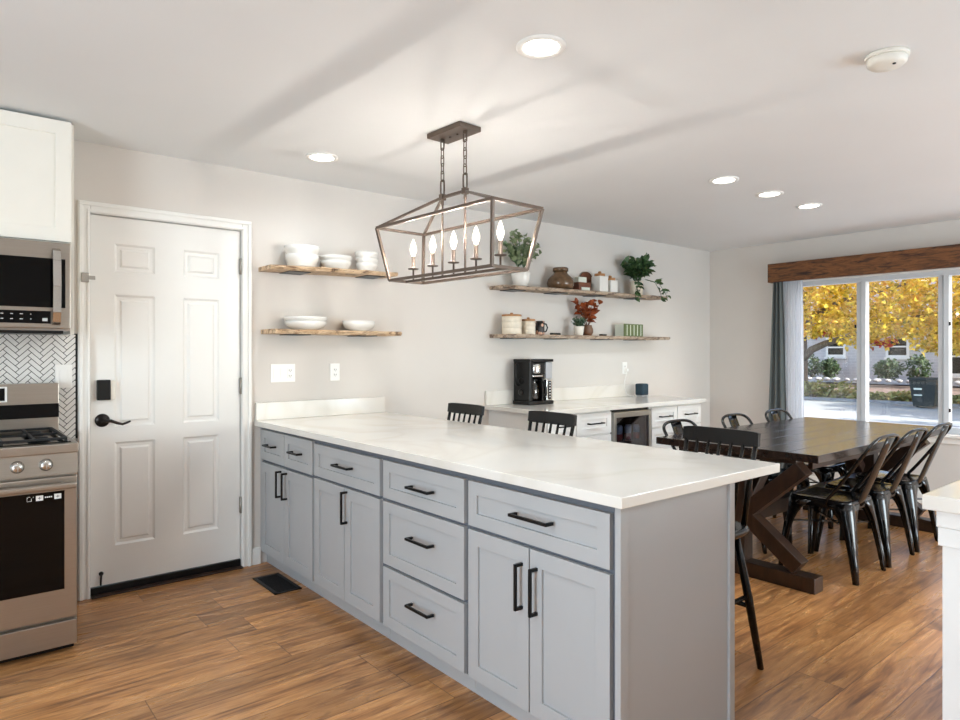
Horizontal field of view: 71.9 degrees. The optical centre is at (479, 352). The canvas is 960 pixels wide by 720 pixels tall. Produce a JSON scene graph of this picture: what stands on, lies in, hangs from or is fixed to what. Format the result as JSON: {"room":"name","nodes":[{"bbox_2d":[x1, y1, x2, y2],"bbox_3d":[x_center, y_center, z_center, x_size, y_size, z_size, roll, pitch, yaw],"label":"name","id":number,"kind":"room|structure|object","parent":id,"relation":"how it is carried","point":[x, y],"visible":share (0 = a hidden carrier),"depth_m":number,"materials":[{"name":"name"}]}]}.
{"room":"kitchen","nodes":[
{"label":"kitchen","id":0,"kind":"room"},
{"bbox_2d":[73,140,709,600],"bbox_3d":[-0.945,0.092,4.571,9.230,2.435,0.140,0,0,-39],"label":"wall","id":1,"kind":"structure","parent":0,"point":[445,352],"depth_m":4.86,"materials":[{"name":"paint"}]},
{"bbox_2d":[0,109,73,335],"bbox_3d":[-2.366,-0.599,3.079,0.784,1.018,0.357,0,0,-39],"label":"upper cabinet","id":2,"kind":"object","parent":1,"relation":"attached to","point":[37,153],"visible":0.99,"depth_m":3.10,"materials":[{"name":"white paint"}]},
{"bbox_2d":[0,238,70,334],"bbox_3d":[-2.342,-0.304,3.032,0.760,0.429,0.438,0,0,-39],"label":"microwave oven","id":3,"kind":"object","parent":2,"relation":"in","point":[35,276],"visible":1,"depth_m":3.06,"materials":[{"name":"silver metal"}]},
{"bbox_2d":[0,334,77,438],"bbox_3d":[-2.583,0.174,3.124,1.181,0.552,0.012,0,0,-39],"label":"tile backsplash","id":4,"kind":"structure","parent":1,"relation":"attached to","point":[23,358],"depth_m":3.40,"materials":[{"name":"tile"}]},
{"bbox_2d":[55,364,71,387],"bbox_3d":[-2.170,0.121,3.453,0.076,0.122,0.011,0,0,-39],"label":"switch plate","id":5,"kind":"object","parent":4,"relation":"attached to","point":[63,373],"visible":0.94,"depth_m":3.45,"materials":[{"name":"white plastic"}]},
{"bbox_2d":[60,370,67,382],"bbox_3d":[-2.168,0.121,3.450,0.034,0.067,0.003,0,0,-39],"label":"rocker switch","id":6,"kind":"object","parent":5,"relation":"attached to","point":[63,373],"depth_m":3.45,"materials":[{"name":"white plastic"}]},
{"bbox_2d":[77,200,251,600],"bbox_3d":[-1.765,0.250,3.790,0.926,2.120,0.024,0,0,-39],"label":"trim","id":7,"kind":"structure","parent":1,"relation":"attached to","point":[84,208],"depth_m":3.52,"materials":[{"name":"paint"}]},
{"bbox_2d":[90,212,242,598],"bbox_3d":[-1.794,0.273,3.825,0.882,2.074,0.153,0,0,-39],"label":"door","id":8,"kind":"structure","parent":1,"relation":"in","point":[166,296],"depth_m":3.79,"materials":[{"name":"paint"}]},
{"bbox_2d":[81,272,94,281],"bbox_3d":[-2.076,-0.400,3.512,0.064,0.050,0.018,0,0,-39],"label":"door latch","id":9,"kind":"object","parent":8,"relation":"attached to","point":[85,277],"visible":1,"depth_m":3.50,"materials":[{"name":"silver metal"}]},
{"bbox_2d":[252,547,260,564],"bbox_3d":[-1.387,1.258,4.106,0.057,0.105,0.016,0,0,-39],"label":"baseboard","id":10,"kind":"structure","parent":1,"relation":"attached to","point":[256,552],"depth_m":4.10,"materials":[{"name":"paint"}]},
{"bbox_2d":[270,364,294,381],"bbox_3d":[-1.255,0.128,4.219,0.162,0.115,0.009,0,0,-39],"label":"wall plate","id":11,"kind":"object","parent":1,"relation":"attached to","point":[278,372],"visible":1,"depth_m":4.21,"materials":[{"name":"white plastic"}]},
{"bbox_2d":[274,368,278,378],"bbox_3d":[-1.288,0.128,4.188,0.033,0.066,0.003,0,0,-39],"label":"rocker switch","id":12,"kind":"object","parent":11,"relation":"attached to","point":[276,370],"depth_m":4.19,"materials":[{"name":"white plastic"}]},
{"bbox_2d":[281,368,285,377],"bbox_3d":[-1.253,0.128,4.217,0.033,0.066,0.003,0,0,-39],"label":"rocker switch","id":13,"kind":"object","parent":11,"relation":"attached to","point":[283,370],"depth_m":4.22,"materials":[{"name":"white plastic"}]},
{"bbox_2d":[288,368,292,377],"bbox_3d":[-1.217,0.128,4.246,0.033,0.066,0.003,0,0,-39],"label":"receptacle","id":14,"kind":"object","parent":11,"relation":"attached to","point":[290,370],"depth_m":4.25,"materials":[{"name":"white plastic"}]},
{"bbox_2d":[255,397,384,420],"bbox_3d":[-1.034,0.363,4.392,0.919,0.108,0.022,0,0,-39],"label":"backsplash","id":15,"kind":"structure","parent":1,"relation":"attached to","point":[326,407],"depth_m":4.35,"materials":[{"name":"white stone"}]},
{"bbox_2d":[258,264,397,278],"bbox_3d":[-0.960,-0.528,4.314,0.890,0.047,0.236,0,0,-39],"label":"shelf","id":16,"kind":"object","parent":1,"relation":"attached to","point":[281,269],"visible":1,"depth_m":4.22,"materials":[{"name":"brown wood"}]},
{"bbox_2d":[285,253,318,266],"bbox_3d":[-1.124,-0.578,4.184,0.210,0.075,0.210,0,0,-39],"label":"bowl","id":17,"kind":"object","parent":16,"relation":"on","point":[292,259],"visible":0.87,"depth_m":4.10,"materials":[{"name":"white ceramic"}]},
{"bbox_2d":[284,244,319,254],"bbox_3d":[-1.124,-0.634,4.184,0.220,0.074,0.220,0,0,-39],"label":"bowl","id":18,"kind":"object","parent":17,"relation":"on","point":[290,248],"visible":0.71,"depth_m":4.09,"materials":[{"name":"white ceramic"}]},
{"bbox_2d":[320,259,350,268],"bbox_3d":[-0.943,-0.572,4.333,0.200,0.052,0.200,0,0,-39],"label":"bowl","id":19,"kind":"object","parent":16,"relation":"on","point":[331,263],"visible":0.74,"depth_m":4.25,"materials":[{"name":"white ceramic"}]},
{"bbox_2d":[319,254,351,260],"bbox_3d":[-0.943,-0.608,4.333,0.212,0.042,0.212,0,0,-39],"label":"bowl","id":20,"kind":"object","parent":19,"relation":"on","point":[330,256],"visible":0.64,"depth_m":4.25,"materials":[{"name":"white ceramic"}]},
{"bbox_2d":[356,262,377,270],"bbox_3d":[-0.765,-0.577,4.479,0.148,0.052,0.148,0,0,-39],"label":"bowl","id":21,"kind":"object","parent":16,"relation":"on","point":[362,265],"visible":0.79,"depth_m":4.42,"materials":[{"name":"white ceramic"}]},
{"bbox_2d":[355,257,377,262],"bbox_3d":[-0.765,-0.615,4.479,0.154,0.052,0.154,0,0,-39],"label":"bowl","id":22,"kind":"object","parent":21,"relation":"on","point":[358,259],"visible":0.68,"depth_m":4.42,"materials":[{"name":"white ceramic"}]},
{"bbox_2d":[355,251,378,257],"bbox_3d":[-0.765,-0.653,4.479,0.160,0.052,0.160,0,0,-39],"label":"bowl","id":23,"kind":"object","parent":22,"relation":"on","point":[357,253],"visible":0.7,"depth_m":4.41,"materials":[{"name":"white ceramic"}]},
{"bbox_2d":[261,329,401,336],"bbox_3d":[-0.948,-0.129,4.326,0.893,0.034,0.233,0,0,-39],"label":"shelf","id":24,"kind":"object","parent":1,"relation":"attached to","point":[289,332],"visible":1,"depth_m":4.23,"materials":[{"name":"brown wood"}]},
{"bbox_2d":[284,321,326,329],"bbox_3d":[-1.105,-0.172,4.199,0.260,0.052,0.260,0,0,-39],"label":"bowl","id":25,"kind":"object","parent":24,"relation":"on","point":[313,325],"visible":0.9,"depth_m":4.10,"materials":[{"name":"white ceramic"}]},
{"bbox_2d":[284,316,326,320],"bbox_3d":[-1.105,-0.204,4.199,0.270,0.044,0.270,0,0,-39],"label":"bowl","id":26,"kind":"object","parent":25,"relation":"on","point":[287,318],"visible":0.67,"depth_m":4.09,"materials":[{"name":"white ceramic"}]},
{"bbox_2d":[343,321,374,330],"bbox_3d":[-0.812,-0.179,4.441,0.216,0.066,0.216,0,0,-39],"label":"bowl","id":27,"kind":"object","parent":24,"relation":"on","point":[350,325],"visible":0.94,"depth_m":4.36,"materials":[{"name":"white ceramic"}]},
{"bbox_2d":[330,363,339,380],"bbox_3d":[-0.974,0.128,4.450,0.070,0.115,0.009,0,0,-39],"label":"wall plate","id":28,"kind":"object","parent":1,"relation":"attached to","point":[334,368],"visible":1,"depth_m":4.45,"materials":[{"name":"white plastic"}]},
{"bbox_2d":[333,367,336,376],"bbox_3d":[-0.973,0.128,4.447,0.033,0.066,0.003,0,0,-39],"label":"receptacle","id":29,"kind":"object","parent":28,"relation":"attached to","point":[334,368],"depth_m":4.45,"materials":[{"name":"white plastic"}]},
{"bbox_2d":[485,384,633,404],"bbox_3d":[0.771,0.361,5.877,1.880,0.114,0.022,0,0,-39],"label":"backsplash","id":30,"kind":"structure","parent":1,"relation":"attached to","point":[498,397],"depth_m":5.93,"materials":[{"name":"white stone"}]},
{"bbox_2d":[490,284,667,299],"bbox_3d":[0.970,-0.530,5.904,2.120,0.052,0.233,0,0,-39],"label":"shelf","id":31,"kind":"object","parent":1,"relation":"attached to","point":[507,288],"visible":0.96,"depth_m":5.66,"materials":[{"name":"brown wood"}]},
{"bbox_2d":[503,229,541,285],"bbox_3d":[0.345,-0.763,5.365,0.414,0.447,0.224,0,0,-39],"label":"potted plant","id":32,"kind":"object","parent":31,"relation":"on","point":[521,278],"visible":0.86,"depth_m":5.33,"materials":[{"name":"green plant"}]},
{"bbox_2d":[547,267,573,288],"bbox_3d":[0.690,-0.637,5.677,0.236,0.186,0.236,0,0,-39],"label":"vase","id":33,"kind":"object","parent":31,"relation":"on","point":[560,278],"visible":0.93,"depth_m":5.60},
{"bbox_2d":[573,282,590,290],"bbox_3d":[0.894,-0.585,5.874,0.155,0.075,0.104,0,0,-39],"label":"wooden crate","id":34,"kind":"object","parent":31,"relation":"on","point":[577,285],"visible":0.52,"depth_m":5.82,"materials":[{"name":"brown wood"}]},
{"bbox_2d":[575,277,586,282],"bbox_3d":[0.892,-0.615,5.876,0.105,0.114,0.050,0,0,-39],"label":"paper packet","id":35,"kind":"object","parent":34,"relation":"in","point":[577,279],"visible":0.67,"depth_m":5.85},
{"bbox_2d":[580,272,591,282],"bbox_3d":[0.966,-0.644,6.027,0.190,0.190,0.016,0,0,-39],"label":"cutting board","id":36,"kind":"object","parent":31,"relation":"on","point":[587,275],"visible":0.38,"depth_m":6.03,"materials":[{"name":"brown wood"}]},
{"bbox_2d":[591,271,607,291],"bbox_3d":[1.083,-0.644,5.990,0.115,0.190,0.105,0,0,-39],"label":"canister","id":37,"kind":"object","parent":31,"relation":"on","point":[599,281],"visible":0.9,"depth_m":5.95,"materials":[{"name":"white ceramic"}]},
{"bbox_2d":[608,276,617,291],"bbox_3d":[1.195,-0.630,6.079,0.100,0.160,0.100,0,0,-39],"label":"canister","id":38,"kind":"object","parent":31,"relation":"on","point":[612,284],"visible":0.68,"depth_m":6.03,"materials":[{"name":"white ceramic"}]},
{"bbox_2d":[620,253,670,301],"bbox_3d":[1.561,-0.712,6.336,0.561,0.479,0.294,0,0,-39],"label":"potted plant","id":39,"kind":"object","parent":31,"relation":"on","point":[636,269],"visible":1,"depth_m":6.29,"materials":[{"name":"green plant"}]},
{"bbox_2d":[490,334,669,340],"bbox_3d":[0.982,-0.136,5.913,2.150,0.041,0.235,0,0,-39],"label":"shelf","id":40,"kind":"object","parent":1,"relation":"attached to","point":[501,336],"visible":0.99,"depth_m":5.64,"materials":[{"name":"brown wood"}]},
{"bbox_2d":[502,313,521,333],"bbox_3d":[0.254,-0.237,5.318,0.160,0.174,0.160,0,0,-39],"label":"lidded canister","id":41,"kind":"object","parent":40,"relation":"on","point":[511,323],"visible":0.93,"depth_m":5.25,"materials":[{"name":"beige ceramic"}]},
{"bbox_2d":[521,317,534,333],"bbox_3d":[0.397,-0.222,5.435,0.116,0.142,0.116,0,0,-39],"label":"lidded canister","id":42,"kind":"object","parent":40,"relation":"on","point":[528,325],"visible":0.77,"depth_m":5.38,"materials":[{"name":"beige ceramic"}]},
{"bbox_2d":[535,321,547,334],"bbox_3d":[0.512,-0.209,5.530,0.111,0.115,0.078,0,0,-39],"label":"mug","id":43,"kind":"object","parent":40,"relation":"on","point":[539,325],"visible":0.9,"depth_m":5.49,"materials":[{"name":"black ceramic"}]},
{"bbox_2d":[571,316,586,334],"bbox_3d":[0.870,-0.238,5.784,0.130,0.171,0.147,0,0,-39],"label":"potted plant","id":44,"kind":"object","parent":40,"relation":"on","point":[579,328],"visible":0.98,"depth_m":5.76,"materials":[{"name":"green plant"}]},
{"bbox_2d":[571,297,602,335],"bbox_3d":[0.963,-0.322,5.895,0.317,0.338,0.188,0,0,-39],"label":"potted plant","id":45,"kind":"object","parent":40,"relation":"on","point":[589,313],"visible":0.87,"depth_m":5.87,"materials":[{"name":"orange plant"}]},
{"bbox_2d":[615,324,642,336],"bbox_3d":[1.417,-0.214,6.297,0.284,0.117,0.115,0,0,-39],"label":"striped box","id":46,"kind":"object","parent":40,"relation":"on","point":[620,329],"visible":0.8,"depth_m":6.23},
{"bbox_2d":[622,362,626,373],"bbox_3d":[1.400,0.145,6.404,0.070,0.115,0.009,0,0,-39],"label":"wall plate","id":47,"kind":"object","parent":1,"relation":"attached to","point":[624,364],"visible":1,"depth_m":6.39,"materials":[{"name":"white plastic"}]},
{"bbox_2d":[0,486,941,719],"bbox_3d":[1.216,1.370,1.946,9.230,0.120,6.940,0,0,-39],"label":"floor","id":48,"kind":"structure","parent":0,"point":[220,646],"depth_m":2.86,"materials":[{"name":"brown wood"}]},
{"bbox_2d":[0,382,78,663],"bbox_3d":[-2.256,0.731,2.906,0.773,1.158,0.705,0,0,-39],"label":"range","id":49,"kind":"object","parent":48,"relation":"on","point":[39,462],"visible":1,"depth_m":2.84,"materials":[{"name":"silver metal"}]},
{"bbox_2d":[0,431,78,457],"bbox_3d":[-2.266,0.417,2.918,0.773,0.041,0.613,0,0,-39],"label":"cooktop","id":50,"kind":"object","parent":49,"relation":"in","point":[55,447],"depth_m":2.88,"materials":[{"name":"silver metal"}]},
{"bbox_2d":[252,573,301,594],"bbox_3d":[-1.153,1.307,3.758,0.155,0.006,0.330,0,0,-39],"label":"floor vent","id":51,"kind":"object","parent":48,"relation":"in","point":[276,583],"visible":1,"depth_m":3.75,"materials":[{"name":"metal"}]},
{"bbox_2d":[261,427,320,595],"bbox_3d":[-0.911,0.881,4.015,0.649,0.858,0.757,0,0,-39],"label":"base cabinet","id":52,"kind":"object","parent":48,"relation":"on","point":[287,460],"visible":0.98,"depth_m":3.79,"materials":[{"name":"paint"}]},
{"bbox_2d":[314,440,390,638],"bbox_3d":[-0.447,0.881,3.451,0.649,0.858,0.701,0,0,-39],"label":"base cabinet","id":53,"kind":"object","parent":48,"relation":"on","point":[348,482],"visible":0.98,"depth_m":3.23,"materials":[{"name":"paint"}]},
{"bbox_2d":[383,456,475,692],"bbox_3d":[-0.027,0.881,2.941,0.649,0.858,0.619,0,0,-39],"label":"base cabinet","id":54,"kind":"object","parent":48,"relation":"on","point":[425,507],"visible":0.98,"depth_m":2.73,"materials":[{"name":"paint"}]},
{"bbox_2d":[447,403,484,423],"bbox_3d":[-0.257,0.822,4.178,0.468,0.981,0.421,0,0,-39],"label":"bar stool","id":55,"kind":"object","parent":48,"relation":"on","point":[461,408],"visible":0.11,"depth_m":4.30,"materials":[{"name":"black paint"}]},
{"bbox_2d":[489,410,610,440],"bbox_3d":[0.572,0.881,5.278,0.730,0.858,0.695,0,0,-39],"label":"bar cabinet","id":56,"kind":"object","parent":48,"relation":"on","point":[591,425],"visible":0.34,"depth_m":5.11,"materials":[{"name":"paint"}]},
{"bbox_2d":[485,384,705,413],"bbox_3d":[1.054,0.378,5.679,2.065,0.148,0.688,0,0,-39],"label":"countertop","id":57,"kind":"structure","parent":56,"relation":"on","point":[582,399],"depth_m":5.62,"materials":[{"name":"white stone"}]},
{"bbox_2d":[513,359,553,404],"bbox_3d":[0.435,0.233,5.415,0.306,0.368,0.231,0,0,-39],"label":"coffee maker","id":58,"kind":"object","parent":57,"relation":"on","point":[532,377],"visible":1,"depth_m":5.36,"materials":[{"name":"black plastic"}]},
{"bbox_2d":[533,364,540,373],"bbox_3d":[0.444,0.126,5.370,0.094,0.078,0.094,0,0,-39],"label":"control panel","id":59,"kind":"object","parent":58,"relation":"on","point":[536,367],"depth_m":5.33,"materials":[{"name":"metal"}]},
{"bbox_2d":[635,383,647,396],"bbox_3d":[1.557,0.355,6.370,0.100,0.124,0.090,0,0,-39],"label":"smart speaker","id":60,"kind":"object","parent":57,"relation":"on","point":[641,389],"visible":1,"depth_m":6.34},
{"bbox_2d":[528,411,576,435],"bbox_3d":[0.238,0.822,3.576,0.468,0.981,0.421,0,0,-39],"label":"bar stool","id":61,"kind":"object","parent":48,"relation":"on","point":[565,419],"visible":0.15,"depth_m":3.70,"materials":[{"name":"black paint"}]},
{"bbox_2d":[468,475,734,719],"bbox_3d":[0.410,0.881,2.418,0.661,0.858,0.742,0,0,-39],"label":"base cabinet","id":62,"kind":"object","parent":48,"relation":"on","point":[578,609],"visible":0.95,"depth_m":2.18,"materials":[{"name":"paint"}]},
{"bbox_2d":[255,397,779,508],"bbox_3d":[-0.131,0.380,3.308,0.943,0.142,2.844,0,0,-39],"label":"countertop","id":63,"kind":"structure","parent":62,"relation":"on","point":[618,475],"depth_m":2.73,"materials":[{"name":"white stone"}]},
{"bbox_2d":[610,407,650,446],"bbox_3d":[1.049,0.869,5.674,0.496,0.822,0.650,0,0,-39],"label":"beverage fridge","id":64,"kind":"object","parent":48,"relation":"on","point":[641,416],"visible":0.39,"depth_m":5.57,"materials":[{"name":"black glass"}]},
{"bbox_2d":[617,426,621,440],"bbox_3d":[1.147,0.664,5.477,0.054,0.117,0.053,0,0,-39],"label":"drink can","id":65,"kind":"object","parent":64,"relation":"in","point":[619,428],"visible":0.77,"depth_m":5.45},
{"bbox_2d":[624,425,630,439],"bbox_3d":[1.237,0.664,5.551,0.054,0.117,0.053,0,0,-39],"label":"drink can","id":66,"kind":"object","parent":64,"relation":"in","point":[627,428],"visible":1,"depth_m":5.53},
{"bbox_2d":[633,424,638,437],"bbox_3d":[1.327,0.664,5.624,0.054,0.117,0.053,0,0,-39],"label":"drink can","id":67,"kind":"object","parent":64,"relation":"in","point":[635,426],"visible":1,"depth_m":5.60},
{"bbox_2d":[648,403,700,452],"bbox_3d":[1.541,0.881,6.075,0.760,0.858,0.695,0,0,-39],"label":"bar cabinet","id":68,"kind":"object","parent":48,"relation":"on","point":[660,415],"visible":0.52,"depth_m":5.77,"materials":[{"name":"paint"}]},
{"bbox_2d":[662,419,766,553],"bbox_3d":[1.537,0.886,4.412,0.426,0.849,0.566,0,0,-39],"label":"dining chair","id":69,"kind":"object","parent":48,"relation":"on","point":[676,424],"visible":0.2,"depth_m":4.59,"materials":[{"name":"black metal"}]},
{"bbox_2d":[683,426,763,669],"bbox_3d":[0.893,0.822,2.781,0.468,0.981,0.421,0,0,-39],"label":"bar stool","id":70,"kind":"object","parent":48,"relation":"on","point":[743,438],"visible":0.3,"depth_m":2.77,"materials":[{"name":"black paint"}]},
{"bbox_2d":[721,413,809,543],"bbox_3d":[2.099,0.886,4.862,0.426,0.849,0.566,0,0,-39],"label":"dining chair","id":71,"kind":"object","parent":48,"relation":"on","point":[732,417],"visible":0.18,"depth_m":4.91,"materials":[{"name":"black metal"}]},
{"bbox_2d":[656,417,941,594],"bbox_3d":[2.313,0.930,4.626,2.150,0.760,1.034,0,0,-39],"label":"dining table","id":72,"kind":"object","parent":48,"relation":"on","point":[818,442],"visible":0.61,"depth_m":3.94,"materials":[{"name":"brown wood"}]},
{"bbox_2d":[765,409,846,528],"bbox_3d":[2.601,0.886,5.275,0.426,0.849,0.566,0,0,-39],"label":"dining chair","id":73,"kind":"object","parent":48,"relation":"on","point":[826,473],"visible":0.27,"depth_m":5.10,"materials":[{"name":"black metal"}]},
{"bbox_2d":[778,433,899,585],"bbox_3d":[2.175,0.886,3.991,0.426,0.849,0.566,0,0,-39],"label":"dining chair","id":74,"kind":"object","parent":48,"relation":"on","point":[845,505],"visible":0.91,"depth_m":3.93,"materials":[{"name":"black metal"}]},
{"bbox_2d":[814,427,927,567],"bbox_3d":[2.549,0.886,4.299,0.426,0.849,0.566,0,0,-39],"label":"dining chair","id":75,"kind":"object","parent":48,"relation":"on","point":[881,492],"visible":0.81,"depth_m":4.17,"materials":[{"name":"black metal"}]},
{"bbox_2d":[855,422,952,552],"bbox_3d":[2.928,0.886,4.610,0.426,0.849,0.566,0,0,-39],"label":"dining chair","id":76,"kind":"object","parent":48,"relation":"on","point":[909,483],"visible":0.65,"depth_m":4.44,"materials":[{"name":"black metal"}]},
{"bbox_2d":[936,511,959,719],"bbox_3d":[2.502,0.886,1.446,1.139,0.848,2.254,0,0,-39],"label":"base cabinet","id":77,"kind":"object","parent":48,"relation":"on","point":[948,524],"visible":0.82,"depth_m":1.93,"materials":[{"name":"paint"}]},
{"bbox_2d":[922,480,959,514],"bbox_3d":[2.504,0.440,1.454,1.206,0.044,2.303,0,0,-39],"label":"countertop","id":78,"kind":"structure","parent":77,"relation":"on","point":[946,498],"depth_m":1.94,"materials":[{"name":"white stone"}]},
{"bbox_2d":[0,0,959,251],"bbox_3d":[1.216,-1.185,1.946,9.230,0.120,6.940,0,0,-39],"label":"ceiling","id":79,"kind":"structure","parent":0,"point":[625,131],"depth_m":2.93,"materials":[{"name":"paint"}]},
{"bbox_2d":[305,152,337,162],"bbox_3d":[-0.907,-1.121,3.799,0.184,0.009,0.184,0,0,-39],"label":"recessed light","id":80,"kind":"object","parent":79,"relation":"in","point":[313,156],"visible":1,"depth_m":3.79,"materials":[{"name":"white"}]},
{"bbox_2d":[375,121,543,284],"bbox_3d":[-0.134,-0.755,3.348,0.332,0.740,0.938,0,0,-42],"label":"linear chandelier","id":81,"kind":"object","parent":79,"relation":"hanging from","point":[459,130],"visible":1,"depth_m":3.31,"materials":[{"name":"brown metal"}]},
{"bbox_2d":[408,256,418,279],"bbox_3d":[-0.363,-0.460,3.604,0.060,0.128,0.060,0,0,-42],"label":"candle holder","id":82,"kind":"object","parent":81,"relation":"on","point":[412,268],"depth_m":3.59,"materials":[{"name":"brown metal"}]},
{"bbox_2d":[427,253,437,276],"bbox_3d":[-0.248,-0.460,3.476,0.060,0.128,0.060,0,0,-42],"label":"candle holder","id":83,"kind":"object","parent":81,"relation":"on","point":[432,265],"depth_m":3.47,"materials":[{"name":"brown metal"}]},
{"bbox_2d":[448,249,458,273],"bbox_3d":[-0.134,-0.460,3.348,0.060,0.128,0.060,0,0,-42],"label":"candle holder","id":84,"kind":"object","parent":81,"relation":"on","point":[453,261],"depth_m":3.34,"materials":[{"name":"brown metal"}]},
{"bbox_2d":[470,245,481,270],"bbox_3d":[-0.019,-0.460,3.219,0.060,0.128,0.060,0,0,-42],"label":"candle holder","id":85,"kind":"object","parent":81,"relation":"on","point":[475,258],"depth_m":3.21,"materials":[{"name":"brown metal"}]},
{"bbox_2d":[494,240,506,264],"bbox_3d":[0.095,-0.460,3.091,0.060,0.128,0.060,0,0,-42],"label":"candle holder","id":86,"kind":"object","parent":81,"relation":"on","point":[500,254],"depth_m":3.08,"materials":[{"name":"brown metal"}]},
{"bbox_2d":[516,34,565,58],"bbox_3d":[0.224,-1.121,2.430,0.184,0.009,0.184,0,0,-39],"label":"recessed light","id":87,"kind":"object","parent":79,"relation":"in","point":[540,46],"visible":1,"depth_m":2.42,"materials":[{"name":"paint"}]},
{"bbox_2d":[709,176,738,183],"bbox_3d":[1.585,-1.121,4.302,0.184,0.009,0.184,0,0,-39],"label":"recessed light","id":88,"kind":"object","parent":79,"relation":"in","point":[723,179],"visible":1,"depth_m":4.29,"materials":[{"name":"white"}]},
{"bbox_2d":[755,191,783,197],"bbox_3d":[2.045,-1.121,4.678,0.184,0.009,0.184,0,0,-39],"label":"recessed light","id":89,"kind":"object","parent":79,"relation":"in","point":[765,194],"visible":1,"depth_m":4.67,"materials":[{"name":"white"}]},
{"bbox_2d":[796,203,822,208],"bbox_3d":[2.512,-1.121,5.057,0.184,0.009,0.184,0,0,-39],"label":"recessed light","id":90,"kind":"object","parent":79,"relation":"in","point":[807,205],"visible":1,"depth_m":5.05,"materials":[{"name":"white"}]},
{"bbox_2d":[864,46,909,72],"bbox_3d":[1.536,-1.101,2.501,0.148,0.048,0.148,0,0,-39],"label":"smoke detector","id":91,"kind":"object","parent":79,"relation":"attached to","point":[891,58],"visible":1,"depth_m":2.46,"materials":[{"name":"plastic"}]},
{"bbox_2d":[710,219,959,490],"bbox_3d":[4.770,0.092,4.779,0.140,2.435,6.800,0,0,-39],"label":"wall","id":92,"kind":"structure","parent":0,"point":[741,294],"depth_m":6.95,"materials":[{"name":"paint"}]},
{"bbox_2d":[768,244,959,282],"bbox_3d":[3.714,-0.806,5.850,0.130,0.188,2.355,0,0,-39],"label":"wooden valance","id":93,"kind":"object","parent":92,"relation":"attached to","point":[946,256],"visible":0.94,"depth_m":5.99,"materials":[{"name":"brown wood"}]},
{"bbox_2d":[768,282,786,467],"bbox_3d":[3.004,0.215,6.714,0.050,2.150,0.228,0,0,-39],"label":"curtain","id":94,"kind":"object","parent":93,"relation":"hanging from","point":[777,386],"visible":0.71,"depth_m":6.70,"materials":[{"name":"fabric"}]},
{"bbox_2d":[783,280,803,418],"bbox_3d":[3.130,0.215,6.625,0.026,2.150,0.225,0,0,-39],"label":"sheer curtain","id":95,"kind":"object","parent":93,"relation":"hanging from","point":[792,290],"visible":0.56,"depth_m":6.61,"materials":[{"name":"fabric"}]},
{"bbox_2d":[809,476,921,502],"bbox_3d":[4.671,1.258,4.776,0.016,0.105,6.640,0,0,-39],"label":"baseboard","id":96,"kind":"structure","parent":92,"relation":"attached to","point":[919,494],"depth_m":6.44,"materials":[{"name":"paint"}]},
{"bbox_2d":[803,267,959,444],"bbox_3d":[3.772,0.025,5.933,0.155,1.490,2.050,0,0,-39],"label":"window","id":97,"kind":"structure","parent":92,"relation":"in","point":[944,276],"depth_m":5.78,"materials":[{"name":"plastic"}]},
{"label":"outside","id":98,"kind":"structure","parent":0,"visible":0},
{"bbox_2d":[804,399,959,426],"bbox_3d":[6.870,1.860,18.603,20.550,0.001,100.000,0,0,-39],"label":"street","id":99,"kind":"structure","parent":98,"point":[881,412],"depth_m":20.71,"materials":[{"name":"concrete"}]},
{"bbox_2d":[804,396,959,406],"bbox_3d":[14.746,1.840,25.084,0.250,0.140,100.000,0,0,-39],"label":"kerb","id":100,"kind":"object","parent":99,"relation":"on","point":[805,397],"visible":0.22,"depth_m":24.94,"materials":[{"name":"concrete"}]},
{"bbox_2d":[907,377,937,406],"bbox_3d":[15.110,1.344,22.431,0.880,1.028,0.880,0,0,-39],"label":"trash bin","id":101,"kind":"object","parent":99,"relation":"on","point":[924,390],"visible":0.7,"depth_m":22.19,"materials":[{"name":"plastic"}]},
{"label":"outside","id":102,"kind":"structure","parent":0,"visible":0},
{"bbox_2d":[809,382,959,403],"bbox_3d":[31.251,1.550,38.666,42.600,0.520,100.000,0,0,-39],"label":"lawn","id":103,"kind":"structure","parent":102,"point":[886,388],"depth_m":32.03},
{"bbox_2d":[808,354,819,377],"bbox_3d":[18.028,0.707,36.037,1.086,1.390,1.134,0,0,-39],"label":"shrub","id":104,"kind":"object","parent":103,"relation":"on","point":[813,360],"visible":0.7,"depth_m":35.82,"materials":[{"name":"green plant"}]},
{"bbox_2d":[817,357,841,378],"bbox_3d":[18.520,0.811,35.085,1.099,1.215,1.151,0,0,-39],"label":"shrub","id":105,"kind":"object","parent":103,"relation":"on","point":[828,367],"visible":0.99,"depth_m":34.92,"materials":[{"name":"green plant"}]},
{"bbox_2d":[803,275,959,383],"bbox_3d":[16.615,-2.146,24.359,5.473,8.156,14.945,0,0,-39],"label":"autumn tree","id":106,"kind":"object","parent":103,"relation":"on","point":[830,309],"visible":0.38,"depth_m":24.66,"materials":[{"name":"yellow plant"}]},
{"bbox_2d":[804,279,959,386],"bbox_3d":[26.464,-1.340,34.726,10.600,5.900,50.000,0,0,-39],"label":"brick house","id":107,"kind":"structure","parent":103,"relation":"on","point":[847,360],"depth_m":34.70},
{"bbox_2d":[804,378,959,403],"bbox_3d":[17.194,1.502,23.254,1.352,1.035,26.281,0,0,-39],"label":"ground cover","id":108,"kind":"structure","parent":103,"relation":"on","point":[850,393],"depth_m":26.24,"materials":[{"name":"green plant"}]},
{"bbox_2d":[871,358,903,380],"bbox_3d":[20.291,0.829,32.942,1.185,1.185,1.461,0,0,-39],"label":"shrub","id":109,"kind":"object","parent":103,"relation":"on","point":[879,369],"visible":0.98,"depth_m":32.74,"materials":[{"name":"green plant"}]},
{"bbox_2d":[902,354,933,376],"bbox_3d":[21.110,0.706,31.950,1.166,1.349,1.282,0,0,-39],"label":"shrub","id":110,"kind":"object","parent":103,"relation":"on","point":[920,359],"visible":0.93,"depth_m":31.80,"materials":[{"name":"green plant"}]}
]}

